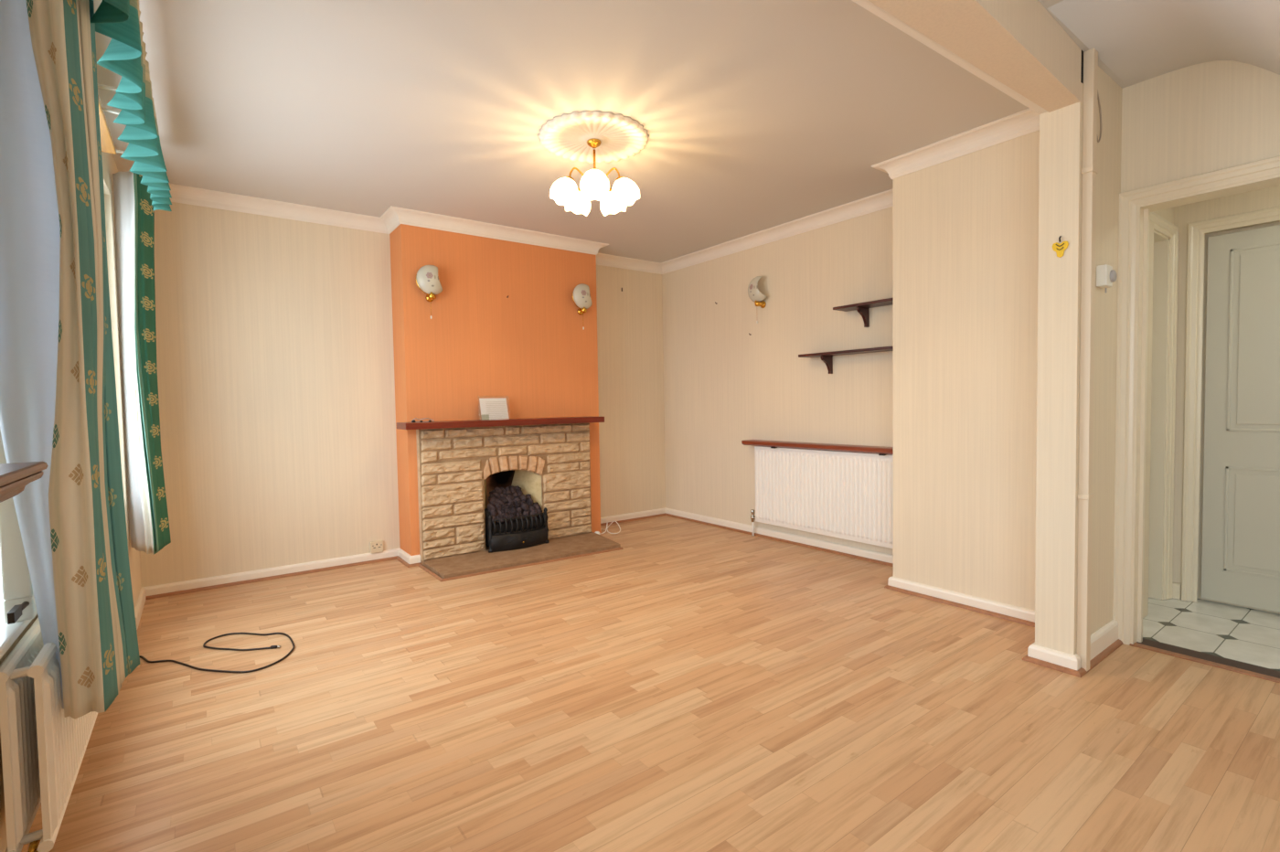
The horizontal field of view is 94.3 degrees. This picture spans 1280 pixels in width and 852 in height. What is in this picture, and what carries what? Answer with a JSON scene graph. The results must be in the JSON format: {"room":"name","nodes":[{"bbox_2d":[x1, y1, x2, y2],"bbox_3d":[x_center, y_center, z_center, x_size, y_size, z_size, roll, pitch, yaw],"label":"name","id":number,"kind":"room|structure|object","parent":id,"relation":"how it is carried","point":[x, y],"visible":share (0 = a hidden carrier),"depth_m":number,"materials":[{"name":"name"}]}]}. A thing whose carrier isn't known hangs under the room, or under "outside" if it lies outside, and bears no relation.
{"room":"living room","nodes":[
{"label":"living room","id":0,"kind":"room"},
{"bbox_2d":[0,151,141,851],"bbox_3d":[-0.820,-0.115,0.478,0.120,2.400,7.190,-3,3,-36],"label":"wall","id":1,"kind":"structure","parent":0,"point":[109,165],"depth_m":2.90,"materials":[{"name":"white paint"}]},
{"bbox_2d":[0,428,37,659],"bbox_3d":[-1.886,-0.311,1.893,0.085,1.562,2.420,-3,3,-36],"label":"window","id":2,"kind":"structure","parent":1,"relation":"in","point":[19,608],"depth_m":1.38,"materials":[{"name":"white plastic"}]},
{"bbox_2d":[0,461,48,502],"bbox_3d":[-0.733,0.093,0.567,0.111,0.050,0.880,-3,3,-36],"label":"wall shelf","id":3,"kind":"object","parent":1,"relation":"attached to","point":[14,477],"visible":1,"depth_m":0.85,"materials":[{"name":"brown wood"}]},
{"bbox_2d":[0,617,97,851],"bbox_3d":[-1.795,0.774,1.916,0.086,0.545,1.618,-3,3,-36],"label":"radiator","id":4,"kind":"object","parent":1,"relation":"attached to","point":[43,750],"visible":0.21,"depth_m":1.31,"materials":[{"name":"white metal"}]},
{"bbox_2d":[97,94,116,154],"bbox_3d":[-1.702,-1.153,1.758,0.062,0.025,1.900,-3,3,-36],"label":"batten","id":5,"kind":"object","parent":1,"relation":"attached to","point":[107,143],"visible":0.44,"depth_m":2.37,"materials":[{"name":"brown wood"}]},
{"bbox_2d":[102,106,120,114],"bbox_3d":[-2.010,-1.197,2.238,0.142,0.035,0.040,-3,3,-36],"label":"bracket","id":6,"kind":"object","parent":1,"relation":"attached to","point":[103,108],"visible":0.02,"depth_m":2.24,"materials":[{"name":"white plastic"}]},
{"bbox_2d":[90,0,171,211],"bbox_3d":[-1.671,-1.135,1.869,0.243,0.265,2.440,-3,3,-36],"label":"valance","id":7,"kind":"object","parent":1,"relation":"attached to","point":[119,20],"visible":1,"depth_m":1.88,"materials":[{"name":"fabric"}]},
{"bbox_2d":[0,0,140,719],"bbox_3d":[-1.342,-0.266,1.417,0.219,1.894,0.269,0,2,23],"label":"curtain","id":8,"kind":"object","parent":7,"relation":"hanging from","point":[58,400],"visible":0.99,"depth_m":1.35,"materials":[{"name":"fabric"}]},
{"bbox_2d":[134,587,145,629],"bbox_3d":[-2.699,0.978,3.199,0.018,0.068,0.592,-3,3,-36],"label":"baseboard","id":9,"kind":"structure","parent":1,"relation":"attached to","point":[139,607],"depth_m":3.17,"materials":[{"name":"beige paint"}]},
{"bbox_2d":[112,170,170,554],"bbox_3d":[-2.492,-0.308,2.951,0.173,1.890,0.181,-3,3,-36],"label":"curtain","id":10,"kind":"object","parent":1,"relation":"hanging from","point":[133,209],"visible":0.98,"depth_m":2.94,"materials":[{"name":"green fabric"}]},
{"bbox_2d":[139,202,665,587],"bbox_3d":[-1.377,-0.266,4.613,4.156,2.400,0.120,-3,3,-36],"label":"wall","id":11,"kind":"structure","parent":0,"point":[275,354],"depth_m":3.88,"materials":[{"name":"beige paint"}]},
{"bbox_2d":[142,548,420,596],"bbox_3d":[-2.203,0.947,3.768,1.495,0.068,0.305,-3,3,-36],"label":"baseboard","id":12,"kind":"structure","parent":11,"relation":"attached to","point":[184,585],"depth_m":3.83,"materials":[{"name":"beige paint"}]},
{"bbox_2d":[369,540,383,553],"bbox_3d":[-1.861,0.853,4.191,0.083,0.080,0.029,-3,3,-36],"label":"wall socket","id":13,"kind":"object","parent":11,"relation":"attached to","point":[377,546],"visible":1,"depth_m":4.18,"materials":[{"name":"beige plastic"}]},
{"bbox_2d":[389,224,600,555],"bbox_3d":[-1.053,-0.271,4.600,1.544,2.400,0.287,-3,3,-36],"label":"wall","id":14,"kind":"structure","parent":0,"point":[530,348],"depth_m":4.35,"materials":[{"name":"orange paint"}]},
{"bbox_2d":[416,265,442,319],"bbox_3d":[-1.437,-0.916,4.051,0.179,0.367,0.109,-3,3,-36],"label":"wall light","id":15,"kind":"object","parent":14,"relation":"attached to","point":[427,278],"visible":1,"depth_m":4.01,"materials":[{"name":"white glass"}]},
{"bbox_2d":[572,283,591,329],"bbox_3d":[-0.465,-0.960,4.771,0.179,0.367,0.109,-3,3,-36],"label":"wall light","id":16,"kind":"object","parent":14,"relation":"attached to","point":[581,298],"visible":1,"depth_m":4.73,"materials":[{"name":"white glass"}]},
{"bbox_2d":[93,0,1128,263],"bbox_3d":[0.744,-1.439,1.678,4.156,0.100,7.310,-3,3,-36],"label":"ceiling","id":17,"kind":"structure","parent":0,"point":[756,115],"depth_m":2.58,"materials":[{"name":"white paint"}]},
{"bbox_2d":[538,110,648,163],"bbox_3d":[-0.226,-1.408,2.921,0.533,0.027,0.533,-3,3,-36],"label":"ceiling rose","id":18,"kind":"object","parent":17,"relation":"attached to","point":[567,135],"visible":0.9,"depth_m":2.87,"materials":[{"name":"beige paint"}]},
{"bbox_2d":[549,138,639,216],"bbox_3d":[-0.231,-1.238,2.935,0.437,0.327,0.424,-3,3,-36],"label":"chandelier","id":19,"kind":"object","parent":18,"relation":"hanging from","point":[594,184],"visible":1,"depth_m":2.85,"materials":[{"name":"white glass"}]},
{"bbox_2d":[168,108,1039,274],"bbox_3d":[-0.320,-1.386,3.117,3.916,0.082,3.494,-3,3,-36],"label":"coving","id":20,"kind":"structure","parent":17,"relation":"attached to","point":[1026,122],"depth_m":3.98,"materials":[{"name":"white paint"}]},
{"bbox_2d":[868,0,1082,112],"bbox_3d":[0.435,-1.276,1.385,3.060,0.194,0.240,-3,3,-36],"label":"ceiling beam","id":21,"kind":"structure","parent":17,"relation":"attached to","point":[1019,44],"depth_m":1.92,"materials":[{"name":"beige paint"}]},
{"bbox_2d":[851,0,1047,114],"bbox_3d":[0.367,-1.281,1.477,3.061,0.188,0.047,-3,3,-35],"label":"trim","id":22,"kind":"structure","parent":21,"relation":"attached to","point":[867,5],"depth_m":1.94,"materials":[{"name":"white paint"}]},
{"bbox_2d":[21,515,1279,851],"bbox_3d":[1.056,1.046,1.976,4.830,0.100,7.310,-3,3,-36],"label":"floor","id":23,"kind":"structure","parent":0,"point":[688,686],"depth_m":2.03,"materials":[{"name":"brown wood"}]},
{"bbox_2d":[139,632,295,672],"bbox_3d":[-1.863,1.010,2.700,0.679,0.013,0.406,0,2,16],"label":"cable","id":24,"kind":"object","parent":23,"relation":"on","point":[283,634],"visible":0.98,"depth_m":2.68,"materials":[{"name":"black rubber"}]},
{"bbox_2d":[145,555,421,599],"bbox_3d":[-2.192,0.973,3.755,1.495,0.017,0.304,-3,3,-36],"label":"beading","id":25,"kind":"structure","parent":23,"relation":"on","point":[398,558],"depth_m":3.83,"materials":[{"name":"brown wood"}]},
{"bbox_2d":[396,416,620,578],"bbox_3d":[-0.939,0.445,4.353,1.519,0.985,0.810,-3,3,-36],"label":"fireplace","id":26,"kind":"object","parent":23,"relation":"on","point":[459,463],"visible":0.93,"depth_m":4.29,"materials":[{"name":"stone"}]},
{"bbox_2d":[410,417,434,422],"bbox_3d":[-1.451,-0.040,3.955,0.150,0.028,0.047,-3,3,-36],"label":"wire loop","id":27,"kind":"object","parent":26,"relation":"on","point":[413,420],"visible":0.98,"depth_m":3.94,"materials":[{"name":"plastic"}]},
{"bbox_2d":[479,397,509,420],"bbox_3d":[-1.050,-0.130,4.295,0.232,0.181,0.075,-3,3,-36],"label":"holder","id":28,"kind":"object","parent":26,"relation":"on","point":[491,409],"visible":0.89,"depth_m":4.31,"materials":[{"name":"white plastic"}]},
{"bbox_2d":[396,416,604,429],"bbox_3d":[-0.961,-0.027,4.354,1.522,0.044,0.228,-3,3,-36],"label":"mantel shelf","id":29,"kind":"object","parent":26,"relation":"attached to","point":[533,422],"depth_m":4.26,"materials":[{"name":"brown wood"}]},
{"bbox_2d":[484,501,549,553],"bbox_3d":[-0.913,0.753,4.420,0.484,0.298,0.206,-3,3,-36],"label":"basket","id":30,"kind":"object","parent":26,"relation":"in","point":[517,534],"visible":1,"depth_m":4.34,"materials":[{"name":"black metal"}]},
{"bbox_2d":[486,502,497,511],"bbox_3d":[-1.090,0.604,4.365,0.075,0.066,0.067,0,2,23],"label":"coal","id":31,"kind":"object","parent":30,"relation":"in","point":[489,506],"visible":0.87,"depth_m":4.35,"materials":[{"name":"stone"}]},
{"bbox_2d":[489,497,498,506],"bbox_3d":[-1.087,0.571,4.415,0.079,0.080,0.062,1,3,35],"label":"coal","id":32,"kind":"object","parent":30,"relation":"in","point":[493,500],"visible":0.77,"depth_m":4.40,"materials":[{"name":"stone"}]},
{"bbox_2d":[488,492,495,501],"bbox_3d":[-1.110,0.539,4.444,0.056,0.071,0.049,-1,2,-8],"label":"coal","id":33,"kind":"object","parent":32,"relation":"on","point":[491,495],"visible":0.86,"depth_m":4.43,"materials":[{"name":"stone"}]},
{"bbox_2d":[490,508,498,515],"bbox_3d":[-1.068,0.639,4.338,0.056,0.072,0.080,-1,2,3],"label":"coal","id":34,"kind":"object","parent":30,"relation":"in","point":[494,512],"visible":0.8,"depth_m":4.32,"materials":[{"name":"stone"}]},
{"bbox_2d":[496,503,501,510],"bbox_3d":[-1.048,0.607,4.396,0.050,0.068,0.052,-3,3,-44],"label":"coal","id":35,"kind":"object","parent":30,"relation":"in","point":[498,506],"visible":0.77,"depth_m":4.38,"materials":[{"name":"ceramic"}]},
{"bbox_2d":[495,514,504,522],"bbox_3d":[-1.022,0.675,4.318,0.063,0.061,0.086,-2,3,-30],"label":"coal","id":36,"kind":"object","parent":30,"relation":"in","point":[499,517],"visible":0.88,"depth_m":4.29,"materials":[{"name":"stone"}]},
{"bbox_2d":[495,497,504,504],"bbox_3d":[-1.050,0.567,4.437,0.075,0.063,0.068,-1,2,7],"label":"coal","id":37,"kind":"object","parent":30,"relation":"in","point":[499,500],"visible":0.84,"depth_m":4.42,"materials":[{"name":"stone"}]},
{"bbox_2d":[497,509,504,515],"bbox_3d":[-1.022,0.643,4.373,0.075,0.060,0.066,1,3,36],"label":"coal","id":38,"kind":"object","parent":30,"relation":"in","point":[500,512],"visible":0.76,"depth_m":4.35,"materials":[{"name":"stone"}]},
{"bbox_2d":[501,503,508,510],"bbox_3d":[-1.011,0.606,4.421,0.055,0.047,0.072,1,3,39],"label":"coal","id":39,"kind":"object","parent":30,"relation":"in","point":[504,506],"visible":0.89,"depth_m":4.40,"materials":[{"name":"stone"}]},
{"bbox_2d":[501,497,508,504],"bbox_3d":[-1.014,0.569,4.467,0.051,0.064,0.073,1,3,43],"label":"coal","id":40,"kind":"object","parent":30,"relation":"in","point":[506,500],"visible":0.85,"depth_m":4.45,"materials":[{"name":"stone"}]},
{"bbox_2d":[501,512,510,523],"bbox_3d":[-0.987,0.674,4.348,0.077,0.089,0.060,-2,2,-21],"label":"coal","id":41,"kind":"object","parent":30,"relation":"in","point":[506,515],"visible":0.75,"depth_m":4.33,"materials":[{"name":"stone"}]},
{"bbox_2d":[503,507,510,513],"bbox_3d":[-0.990,0.638,4.399,0.061,0.069,0.057,-2,2,-18],"label":"coal","id":42,"kind":"object","parent":30,"relation":"in","point":[506,509],"visible":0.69,"depth_m":4.38,"materials":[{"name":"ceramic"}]},
{"bbox_2d":[505,494,515,502],"bbox_3d":[-0.981,0.557,4.497,0.076,0.076,0.072,-1,2,11],"label":"coal","id":43,"kind":"object","parent":30,"relation":"in","point":[509,497],"visible":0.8,"depth_m":4.47,"materials":[{"name":"stone"}]},
{"bbox_2d":[505,490,512,496],"bbox_3d":[-0.998,0.526,4.523,0.062,0.064,0.058,-2,2,-24],"label":"coal","id":44,"kind":"object","parent":43,"relation":"on","point":[506,492],"visible":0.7,"depth_m":4.50,"materials":[{"name":"stone"}]},
{"bbox_2d":[507,501,514,508],"bbox_3d":[-0.967,0.595,4.449,0.050,0.060,0.070,-1,2,-3],"label":"coal","id":45,"kind":"object","parent":30,"relation":"in","point":[510,505],"visible":0.86,"depth_m":4.43,"materials":[{"name":"stone"}]},
{"bbox_2d":[509,512,516,521],"bbox_3d":[-0.946,0.670,4.384,0.066,0.063,0.090,0,2,16],"label":"coal","id":46,"kind":"object","parent":30,"relation":"on","point":[511,515],"visible":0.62,"depth_m":4.36,"materials":[{"name":"stone"}]},
{"bbox_2d":[510,507,517,515],"bbox_3d":[-0.943,0.637,4.423,0.062,0.068,0.083,0,3,30],"label":"coal","id":47,"kind":"object","parent":30,"relation":"in","point":[514,510],"visible":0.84,"depth_m":4.40,"materials":[{"name":"stone"}]},
{"bbox_2d":[513,496,521,501],"bbox_3d":[-0.944,0.570,4.518,0.090,0.068,0.064,0,2,20],"label":"coal","id":48,"kind":"object","parent":30,"relation":"in","point":[517,498],"visible":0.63,"depth_m":4.49,"materials":[{"name":"stone"}]},
{"bbox_2d":[514,500,521,508],"bbox_3d":[-0.927,0.593,4.484,0.048,0.067,0.056,1,3,39],"label":"coal","id":49,"kind":"object","parent":30,"relation":"in","point":[517,504],"visible":0.87,"depth_m":4.47,"materials":[{"name":"stone"}]},
{"bbox_2d":[516,511,522,520],"bbox_3d":[-0.898,0.669,4.417,0.044,0.069,0.052,-1,2,-5],"label":"coal","id":50,"kind":"object","parent":30,"relation":"in","point":[519,514],"visible":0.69,"depth_m":4.40,"materials":[{"name":"stone"}]},
{"bbox_2d":[516,507,522,512],"bbox_3d":[-0.912,0.637,4.452,0.059,0.058,0.077,-1,2,5],"label":"coal","id":51,"kind":"object","parent":30,"relation":"in","point":[519,509],"visible":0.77,"depth_m":4.42,"materials":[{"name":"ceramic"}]},
{"bbox_2d":[519,494,527,501],"bbox_3d":[-0.898,0.563,4.548,0.089,0.073,0.066,1,3,40],"label":"coal","id":52,"kind":"object","parent":30,"relation":"in","point":[523,497],"visible":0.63,"depth_m":4.52,"materials":[{"name":"stone"}]},
{"bbox_2d":[516,490,522,496],"bbox_3d":[-0.931,0.526,4.578,0.056,0.069,0.076,-1,2,-3],"label":"coal","id":53,"kind":"object","parent":52,"relation":"on","point":[519,492],"visible":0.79,"depth_m":4.55,"materials":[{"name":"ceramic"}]},
{"bbox_2d":[521,503,530,512],"bbox_3d":[-0.868,0.628,4.490,0.059,0.087,0.071,-3,3,-42],"label":"coal","id":54,"kind":"object","parent":30,"relation":"in","point":[525,506],"visible":0.78,"depth_m":4.46,"materials":[{"name":"stone"}]},
{"bbox_2d":[522,510,529,520],"bbox_3d":[-0.858,0.668,4.449,0.058,0.071,0.052,-1,2,11],"label":"coal","id":55,"kind":"object","parent":30,"relation":"in","point":[525,513],"visible":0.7,"depth_m":4.43,"materials":[{"name":"stone"}]},
{"bbox_2d":[525,498,533,506],"bbox_3d":[-0.846,0.596,4.546,0.060,0.087,0.073,-3,3,-20],"label":"coal","id":56,"kind":"object","parent":30,"relation":"in","point":[529,501],"visible":0.67,"depth_m":4.52,"materials":[{"name":"stone"}]},
{"bbox_2d":[529,505,536,510],"bbox_3d":[-0.823,0.637,4.513,0.077,0.064,0.053,1,3,44],"label":"coal","id":57,"kind":"object","parent":30,"relation":"in","point":[531,507],"visible":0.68,"depth_m":4.49,"materials":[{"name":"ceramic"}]},
{"bbox_2d":[529,510,537,520],"bbox_3d":[-0.808,0.674,4.486,0.068,0.085,0.054,-1,2,2],"label":"coal","id":58,"kind":"object","parent":30,"relation":"in","point":[532,512],"visible":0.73,"depth_m":4.47,"materials":[{"name":"stone"}]},
{"bbox_2d":[533,502,541,510],"bbox_3d":[-0.788,0.630,4.534,0.057,0.082,0.065,0,2,24],"label":"coal","id":59,"kind":"object","parent":30,"relation":"in","point":[537,506],"visible":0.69,"depth_m":4.52,"materials":[{"name":"stone"}]},
{"bbox_2d":[535,509,542,518],"bbox_3d":[-0.772,0.670,4.517,0.052,0.078,0.067,0,2,24],"label":"coal","id":60,"kind":"object","parent":30,"relation":"in","point":[537,510],"visible":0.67,"depth_m":4.50,"materials":[{"name":"stone"}]},
{"bbox_2d":[418,546,623,581],"bbox_3d":[-0.763,0.940,4.041,1.438,0.014,0.428,-2,2,-16],"label":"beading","id":61,"kind":"structure","parent":23,"relation":"on","point":[421,566],"depth_m":3.97,"materials":[{"name":"brown wood"}]},
{"bbox_2d":[600,521,620,533],"bbox_3d":[-0.293,0.845,5.062,0.197,0.102,0.317,-2,2,-19],"label":"cable","id":62,"kind":"object","parent":23,"relation":"on","point":[607,521],"visible":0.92,"depth_m":4.96,"materials":[{"name":"white plastic"}]},
{"bbox_2d":[600,513,893,566],"bbox_3d":[0.654,0.899,4.435,0.916,0.017,2.598,-3,3,-36],"label":"beading","id":63,"kind":"structure","parent":23,"relation":"on","point":[659,515],"depth_m":4.71,"materials":[{"name":"brown wood"}]},
{"bbox_2d":[884,585,1034,627],"bbox_3d":[1.829,0.928,3.165,0.378,0.017,0.913,-3,3,-36],"label":"beading","id":64,"kind":"structure","parent":23,"relation":"on","point":[945,602],"depth_m":3.07,"materials":[{"name":"brown wood"}]},
{"bbox_2d":[1022,639,1122,677],"bbox_3d":[1.854,0.952,2.531,0.528,0.017,0.206,-3,3,-36],"label":"beading","id":65,"kind":"structure","parent":23,"relation":"on","point":[1114,646],"depth_m":2.40,"materials":[{"name":"brown wood"}]},
{"bbox_2d":[1129,642,1279,682],"bbox_3d":[2.385,0.960,2.271,0.040,0.007,0.805,-3,3,-36],"label":"trim","id":66,"kind":"structure","parent":23,"relation":"on","point":[1198,660],"depth_m":2.38,"materials":[{"name":"brown wood"}]},
{"bbox_2d":[1136,638,1279,678],"bbox_3d":[2.441,0.959,2.304,0.090,0.004,0.793,-3,3,-36],"label":"threshold","id":67,"kind":"object","parent":23,"relation":"on","point":[1172,648],"visible":0.78,"depth_m":2.43,"materials":[{"name":"brown"}]},
{"bbox_2d":[661,206,893,554],"bbox_3d":[1.059,-0.312,4.715,0.120,2.400,2.616,-3,3,-36],"label":"wall","id":68,"kind":"structure","parent":0,"point":[725,386],"depth_m":4.63,"materials":[{"name":"beige paint"}]},
{"bbox_2d":[747,276,766,323],"bbox_3d":[0.920,-0.989,4.668,0.109,0.367,0.179,-3,3,-36],"label":"wall light","id":69,"kind":"object","parent":68,"relation":"attached to","point":[755,295],"visible":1,"depth_m":4.63,"materials":[{"name":"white glass"}]},
{"bbox_2d":[741,439,893,455],"bbox_3d":[1.301,0.153,4.207,0.130,0.050,1.460,-3,3,-36],"label":"shelf","id":70,"kind":"object","parent":68,"relation":"attached to","point":[881,450],"visible":0.71,"depth_m":4.15,"materials":[{"name":"brown wood"}]},
{"bbox_2d":[750,446,893,548],"bbox_3d":[1.336,0.538,4.222,0.080,0.732,1.436,-3,3,-36],"label":"radiator","id":71,"kind":"object","parent":68,"relation":"attached to","point":[848,496],"visible":0.82,"depth_m":4.18,"materials":[{"name":"white metal"}]},
{"bbox_2d":[798,345,893,373],"bbox_3d":[1.456,-0.433,3.945,0.150,0.143,0.880,-3,3,-36],"label":"wall shelf","id":72,"kind":"object","parent":68,"relation":"attached to","point":[826,357],"visible":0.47,"depth_m":4.04,"materials":[{"name":"brown wood"}]},
{"bbox_2d":[832,298,893,327],"bbox_3d":[1.537,-0.727,3.816,0.150,0.143,0.588,-3,3,-36],"label":"wall shelf","id":73,"kind":"object","parent":68,"relation":"attached to","point":[863,308],"visible":0.5,"depth_m":3.90,"materials":[{"name":"brown wood"}]},
{"bbox_2d":[892,130,1039,610],"bbox_3d":[1.922,-0.267,3.180,0.562,2.400,0.878,-3,3,-36],"label":"wall","id":74,"kind":"structure","parent":0,"point":[965,228],"depth_m":3.03,"materials":[{"name":"beige paint"}]},
{"bbox_2d":[600,507,1034,622],"bbox_3d":[0.917,0.882,4.094,0.934,0.068,3.494,-3,3,-36],"label":"baseboard","id":75,"kind":"structure","parent":74,"relation":"attached to","point":[866,553],"depth_m":4.01,"materials":[{"name":"beige paint"}]},
{"bbox_2d":[1034,65,1154,654],"bbox_3d":[2.050,-0.248,2.644,0.996,2.400,0.136,-3,3,-36],"label":"wall pier","id":76,"kind":"object","parent":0,"point":[1061,130],"visible":0.43,"depth_m":2.38,"materials":[{"name":"beige paint"}]},
{"bbox_2d":[1027,642,1080,670],"bbox_3d":[1.836,0.928,2.517,0.452,0.068,0.172,-3,3,-36],"label":"baseboard","id":77,"kind":"object","parent":76,"relation":"attached to","point":[1039,652],"visible":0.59,"depth_m":2.38,"materials":[{"name":"beige paint"}]},
{"bbox_2d":[1052,235,1068,257],"bbox_3d":[1.642,-0.701,2.319,0.013,0.084,0.056,-3,3,-36],"label":"hook","id":78,"kind":"object","parent":76,"relation":"attached to","point":[1059,248],"visible":1,"depth_m":2.32,"materials":[{"name":"yellow plastic"}]},
{"bbox_2d":[1080,50,1083,83],"bbox_3d":[1.683,-1.367,2.257,0.018,0.119,0.002,-3,3,-36],"label":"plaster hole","id":79,"kind":"object","parent":76,"relation":"attached to","point":[1082,74],"visible":1,"depth_m":2.26,"materials":[{"name":"black"}]},
{"bbox_2d":[1076,48,1098,671],"bbox_3d":[1.740,-0.230,2.308,0.057,2.400,0.037,-3,3,-36],"label":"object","id":80,"kind":"object","parent":76,"relation":"attached to","point":[1089,170],"visible":0.98,"depth_m":2.29,"materials":[{"name":"beige plastic"}]},
{"bbox_2d":[1097,88,1101,142],"bbox_3d":[1.794,-1.274,2.329,0.091,0.310,0.010,-3,3,-36],"label":"loose cable","id":81,"kind":"object","parent":76,"relation":"attached to","point":[1098,99],"visible":0.45,"depth_m":2.35,"materials":[{"name":"beige plastic"}]},
{"bbox_2d":[1096,264,1116,292],"bbox_3d":[1.891,-0.597,2.403,0.090,0.102,0.048,-3,3,-36],"label":"thermostat","id":82,"kind":"object","parent":76,"relation":"attached to","point":[1105,275],"visible":1,"depth_m":2.38,"materials":[{"name":"white plastic"}]},
{"bbox_2d":[1047,0,1279,85],"bbox_3d":[2.638,-1.208,1.065,0.892,0.420,3.020,-3,3,-36],"label":"ceiling","id":83,"kind":"structure","parent":0,"point":[1138,41],"depth_m":2.09,"materials":[{"name":"white paint"}]},
{"bbox_2d":[1154,207,1173,223],"bbox_3d":[2.464,-0.107,2.965,0.808,2.080,0.120,-3,3,-36],"label":"wall","id":84,"kind":"structure","parent":0,"point":[1168,214],"depth_m":3.05,"materials":[{"name":"beige paint"}]},
{"bbox_2d":[1089,619,1118,661],"bbox_3d":[1.939,0.911,2.497,0.418,0.100,0.018,-3,3,-36],"label":"baseboard","id":85,"kind":"structure","parent":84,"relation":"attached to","point":[1107,634],"depth_m":2.50,"materials":[{"name":"beige paint"}]},
{"bbox_2d":[1148,211,1178,600],"bbox_3d":[2.443,-0.045,2.936,0.848,1.959,0.144,-3,3,-36],"label":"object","id":86,"kind":"structure","parent":84,"relation":"attached to","point":[1166,234],"depth_m":3.12,"materials":[{"name":"beige wood"}]},
{"bbox_2d":[1120,60,1279,192],"bbox_3d":[3.194,-0.211,1.193,0.120,2.400,3.560,-3,3,-36],"label":"wall","id":87,"kind":"structure","parent":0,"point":[1205,117],"depth_m":2.35,"materials":[{"name":"beige paper"}]},
{"bbox_2d":[1112,155,1279,644],"bbox_3d":[2.352,-0.013,2.221,0.024,1.954,0.929,-3,3,-36],"label":"door frame","id":88,"kind":"structure","parent":87,"relation":"attached to","point":[1128,200],"depth_m":2.55,"materials":[{"name":"beige wood"}]},
{"bbox_2d":[1130,173,1279,644],"bbox_3d":[2.409,0.015,2.264,0.124,1.893,0.807,-3,3,-36],"label":"door frame","id":89,"kind":"structure","parent":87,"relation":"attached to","point":[1142,236],"depth_m":2.55,"materials":[{"name":"beige wood"}]},
{"bbox_2d":[1172,184,1279,583],"bbox_3d":[3.365,-0.105,2.528,0.120,2.080,1.855,-3,3,-36],"label":"wall","id":90,"kind":"structure","parent":0,"point":[1268,197],"depth_m":3.10,"materials":[{"name":"beige paint"}]},
{"bbox_2d":[1172,581,1181,599],"bbox_3d":[2.850,0.877,3.168,0.018,0.085,0.055,-3,3,-36],"label":"baseboard","id":91,"kind":"structure","parent":90,"relation":"attached to","point":[1176,586],"depth_m":3.15,"materials":[{"name":"beige wood"}]},
{"bbox_2d":[1200,224,1279,612],"bbox_3d":[3.169,-0.026,2.777,0.045,1.872,0.770,-3,3,-36],"label":"door","id":92,"kind":"structure","parent":90,"relation":"in","point":[1241,541],"depth_m":2.96,"materials":[{"name":"beige grey-green paint"}]},
{"bbox_2d":[1180,206,1279,614],"bbox_3d":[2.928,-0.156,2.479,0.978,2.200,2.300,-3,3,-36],"label":"door frame","id":93,"kind":"structure","parent":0,"point":[1276,222],"depth_m":3.10,"materials":[{"name":"white wood"}]},
{"label":"coal","id":94,"kind":"object","parent":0,"visible":0},
{"bbox_2d":[500,487,506,494],"bbox_3d":[-1.047,0.503,4.526,0.077,0.073,0.054,1,3,41],"label":"coal","id":95,"kind":"object","parent":94,"relation":"on","point":[504,490],"visible":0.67,"depth_m":4.51,"materials":[{"name":"stone"}]},
{"label":"coal","id":96,"kind":"object","parent":94,"relation":"on","visible":0},
{"bbox_2d":[494,486,501,494],"bbox_3d":[-1.075,0.503,4.506,0.072,0.086,0.059,0,3,14],"label":"coal","id":97,"kind":"object","parent":96,"relation":"on","point":[498,489],"visible":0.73,"depth_m":4.48,"materials":[{"name":"stone"}]},
{"label":"coal","id":98,"kind":"object","parent":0,"visible":0},
{"bbox_2d":[509,485,516,492],"bbox_3d":[-0.983,0.501,4.576,0.062,0.091,0.071,-3,3,-41],"label":"coal","id":99,"kind":"object","parent":98,"relation":"on","point":[513,489],"visible":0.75,"depth_m":4.55,"materials":[{"name":"stone"}]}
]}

